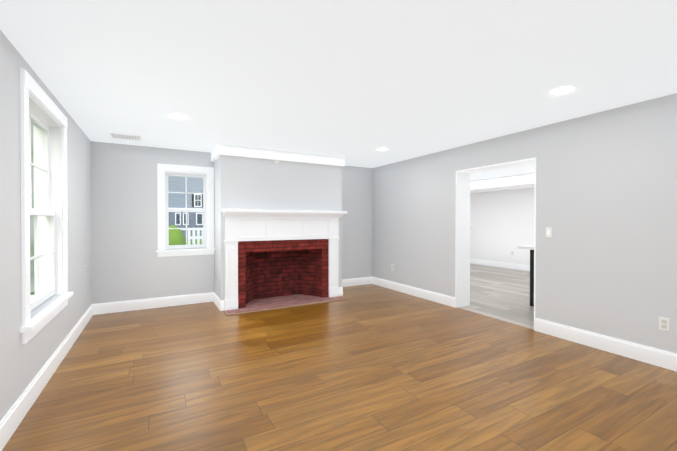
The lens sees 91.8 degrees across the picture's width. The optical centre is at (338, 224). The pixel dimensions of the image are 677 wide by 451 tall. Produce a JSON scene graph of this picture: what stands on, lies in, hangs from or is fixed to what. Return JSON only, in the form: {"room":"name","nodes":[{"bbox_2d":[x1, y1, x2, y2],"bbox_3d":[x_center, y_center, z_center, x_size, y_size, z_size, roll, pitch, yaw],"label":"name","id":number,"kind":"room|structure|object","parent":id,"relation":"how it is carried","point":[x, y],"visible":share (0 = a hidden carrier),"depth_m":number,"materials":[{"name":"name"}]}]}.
{"room":"living room","nodes":[
{"label":"living room","id":0,"kind":"room"},
{"bbox_2d":[0,30,91,420],"bbox_3d":[-1.601,0.084,1.065,0.200,2.400,8.230,0,1,-29],"label":"wall","id":1,"kind":"structure","parent":0,"point":[21,365],"depth_m":2.16,"materials":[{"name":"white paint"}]},
{"bbox_2d":[20,68,73,344],"bbox_3d":[-2.466,-0.120,2.653,0.290,1.830,1.250,0,1,-29],"label":"window","id":2,"kind":"structure","parent":1,"relation":"in","point":[48,120],"depth_m":2.98,"materials":[{"name":"white wood"}]},
{"bbox_2d":[0,304,95,450],"bbox_3d":[-1.506,1.208,1.127,0.016,0.150,7.830,0,1,-29],"label":"baseboard","id":3,"kind":"structure","parent":1,"relation":"attached to","point":[11,420],"depth_m":2.43,"materials":[{"name":"white wood"}]},
{"bbox_2d":[91,141,371,303],"bbox_3d":[-1.273,0.044,5.840,5.010,2.400,0.200,0,1,-29],"label":"wall","id":4,"kind":"structure","parent":0,"point":[128,263],"depth_m":4.84,"materials":[{"name":"white paint"}]},
{"bbox_2d":[96,292,211,314],"bbox_3d":[-2.698,1.177,4.934,1.570,0.150,0.016,0,1,-29],"label":"baseboard","id":5,"kind":"structure","parent":4,"relation":"attached to","point":[130,305],"depth_m":4.88,"materials":[{"name":"white wood"}]},
{"bbox_2d":[156,163,214,256],"bbox_3d":[-2.408,-0.210,5.193,0.840,1.400,0.285,0,1,-29],"label":"window","id":6,"kind":"structure","parent":4,"relation":"in","point":[165,171],"depth_m":5.14,"materials":[{"name":"white wood"}]},
{"bbox_2d":[342,277,371,286],"bbox_3d":[0.213,1.163,6.551,1.070,0.150,0.016,0,1,-29],"label":"baseboard","id":7,"kind":"structure","parent":4,"relation":"attached to","point":[363,280],"depth_m":6.63,"materials":[{"name":"white wood"}]},
{"bbox_2d":[214,155,341,299],"bbox_3d":[-0.979,0.047,5.517,2.010,2.400,0.650,0,1,-29],"label":"wall","id":8,"kind":"structure","parent":0,"point":[249,183],"depth_m":5.12,"materials":[{"name":"white paint"}]},
{"bbox_2d":[212,292,223,310],"bbox_3d":[-1.845,1.176,5.019,0.036,0.150,0.636,0,1,-29],"label":"baseboard","id":9,"kind":"structure","parent":8,"relation":"attached to","point":[219,303],"depth_m":4.89,"materials":[{"name":"white wood"}]},
{"bbox_2d":[211,144,344,166],"bbox_3d":[-0.968,-1.078,5.488,2.100,0.150,0.695,0,1,-29],"label":"crown molding","id":10,"kind":"structure","parent":8,"relation":"attached to","point":[236,151],"depth_m":5.09,"materials":[{"name":"white wood"}]},
{"bbox_2d":[238,239,328,307],"bbox_3d":[-0.960,0.747,5.448,1.508,1.000,0.540,0,1,-29],"label":"fireplace","id":11,"kind":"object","parent":8,"relation":"attached to","point":[272,268],"depth_m":5.54,"materials":[{"name":"red brick"}]},
{"bbox_2d":[221,209,346,310],"bbox_3d":[-0.770,0.515,5.161,2.015,1.470,0.178,0,1,-29],"label":"fireplace mantel","id":12,"kind":"object","parent":8,"relation":"attached to","point":[253,225],"visible":0.96,"depth_m":5.08,"materials":[{"name":"white wood"}]},
{"bbox_2d":[339,284,343,295],"bbox_3d":[-0.087,1.168,5.996,0.026,0.150,0.636,0,1,-29],"label":"baseboard","id":13,"kind":"structure","parent":8,"relation":"attached to","point":[340,288],"depth_m":5.71,"materials":[{"name":"white wood"}]},
{"bbox_2d":[0,0,676,180],"bbox_3d":[1.919,-1.195,4.480,9.680,0.100,10.800,0,1,-29],"label":"ceiling","id":14,"kind":"structure","parent":0,"point":[356,83],"depth_m":2.36,"materials":[{"name":"white paint"}]},
{"bbox_2d":[110,133,140,140],"bbox_3d":[-2.773,-1.138,4.288,0.330,0.009,0.260,0,1,-29],"label":"ceiling vent","id":15,"kind":"object","parent":14,"relation":"in","point":[125,136],"visible":1,"depth_m":4.25,"materials":[{"name":"white metal"}]},
{"bbox_2d":[170,113,188,118],"bbox_3d":[-1.671,-1.128,3.447,0.380,0.016,0.380,0,1,-29],"label":"recessed light","id":16,"kind":"object","parent":14,"relation":"in","point":[177,116],"visible":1,"depth_m":3.42,"materials":[{"name":"white"}]},
{"bbox_2d":[470,173,533,192],"bbox_3d":[5.125,-1.047,7.235,1.000,0.240,8.700,0,1,-29],"label":"soffit beam","id":17,"kind":"structure","parent":14,"relation":"attached to","point":[520,181],"depth_m":8.24,"materials":[{"name":"white paint"}]},
{"bbox_2d":[550,86,574,94],"bbox_3d":[1.886,-1.123,2.769,0.380,0.016,0.380,0,1,-29],"label":"recessed light","id":18,"kind":"object","parent":14,"relation":"in","point":[561,90],"visible":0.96,"depth_m":2.74,"materials":[{"name":"white"}]},
{"bbox_2d":[2,263,676,450],"bbox_3d":[1.919,1.305,4.501,9.680,0.100,10.800,0,1,-29],"label":"floor","id":19,"kind":"structure","parent":0,"point":[369,367],"depth_m":2.62,"materials":[{"name":"brown wood"}]},
{"bbox_2d":[224,294,346,315],"bbox_3d":[-0.881,1.242,5.310,1.910,0.012,0.765,0,1,-29],"label":"hearth","id":20,"kind":"object","parent":19,"relation":"on","point":[264,304],"depth_m":5.20,"materials":[{"name":"red"}]},
{"bbox_2d":[517,245,533,306],"bbox_3d":[3.804,0.798,4.171,1.100,0.920,2.500,0,1,-29],"label":"countertop","id":21,"kind":"structure","parent":19,"relation":"on","point":[531,247],"depth_m":5.00,"materials":[{"name":"black"}]},
{"bbox_2d":[470,188,533,264],"bbox_3d":[5.650,0.030,7.535,0.200,2.400,9.100,0,1,-29],"label":"wall","id":22,"kind":"structure","parent":0,"point":[502,228],"depth_m":9.16,"materials":[{"name":"white paint"}]},
{"bbox_2d":[470,258,529,270],"bbox_3d":[5.556,1.156,7.492,0.016,0.150,8.700,0,1,-29],"label":"baseboard","id":23,"kind":"structure","parent":22,"relation":"attached to","point":[503,264],"depth_m":9.22,"materials":[{"name":"white wood"}]},
{"bbox_2d":[372,93,676,353],"bbox_3d":[2.784,0.064,3.386,0.300,2.400,8.030,0,1,-29],"label":"wall","id":24,"kind":"structure","parent":0,"point":[606,211],"depth_m":3.46,"materials":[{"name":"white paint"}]},
{"bbox_2d":[372,276,454,307],"bbox_3d":[1.223,1.169,5.880,0.016,0.150,2.170,0,1,-29],"label":"baseboard","id":25,"kind":"structure","parent":24,"relation":"attached to","point":[425,294],"depth_m":5.63,"materials":[{"name":"white wood"}]},
{"bbox_2d":[455,157,535,326],"bbox_3d":[2.177,0.230,4.481,0.302,2.050,1.191,0,1,-29],"label":"door frame","id":26,"kind":"structure","parent":24,"relation":"attached to","point":[462,268],"depth_m":4.95,"materials":[{"name":"white wood"}]},
{"bbox_2d":[546,227,551,236],"bbox_3d":[2.403,0.091,3.753,0.009,0.116,0.070,0,1,-29],"label":"switch plate","id":27,"kind":"object","parent":24,"relation":"attached to","point":[548,231],"visible":1,"depth_m":3.75,"materials":[{"name":"white plastic"}]},
{"bbox_2d":[534,318,676,371],"bbox_3d":[3.406,1.201,1.951,0.016,0.150,4.440,0,1,-29],"label":"baseboard","id":28,"kind":"structure","parent":24,"relation":"attached to","point":[657,357],"depth_m":3.23,"materials":[{"name":"white wood"}]},
{"bbox_2d":[659,317,669,331],"bbox_3d":[2.879,0.883,2.903,0.009,0.116,0.070,0,1,-29],"label":"wall outlet","id":29,"kind":"object","parent":24,"relation":"attached to","point":[664,324],"visible":1,"depth_m":2.90,"materials":[{"name":"white plastic"}]},
{"label":"outside","id":30,"kind":"structure","parent":0,"visible":0},
{"bbox_3d":[-0.571,1.501,11.127,70.000,0.100,60.000,0,1,-29],"label":"lawn","id":31,"kind":"structure","parent":30,"visible":0},
{"bbox_2d":[30,123,34,291],"bbox_3d":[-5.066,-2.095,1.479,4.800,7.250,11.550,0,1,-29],"label":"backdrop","id":32,"kind":"object","parent":31,"relation":"on","point":[32,286],"depth_m":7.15,"materials":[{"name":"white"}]},
{"bbox_2d":[169,224,201,244],"bbox_3d":[-3.753,0.791,9.893,5.025,1.602,2.514,0,1,-29],"label":"hedge","id":33,"kind":"object","parent":31,"relation":"on","point":[176,236],"depth_m":8.42,"materials":[{"name":"green plant"}]},
{"bbox_2d":[168,176,202,240],"bbox_3d":[-6.690,-2.464,15.932,20.000,7.750,8.600,0,1,-29],"label":"neighbouring house","id":34,"kind":"structure","parent":31,"relation":"on","point":[177,197],"depth_m":12.24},
{"bbox_2d":[188,227,202,244],"bbox_3d":[-2.790,0.767,10.380,3.600,1.380,0.060,0,1,-29],"label":"picket fence","id":35,"kind":"object","parent":31,"relation":"on","point":[193,236],"depth_m":9.56,"materials":[{"name":"white wood"}]}
]}

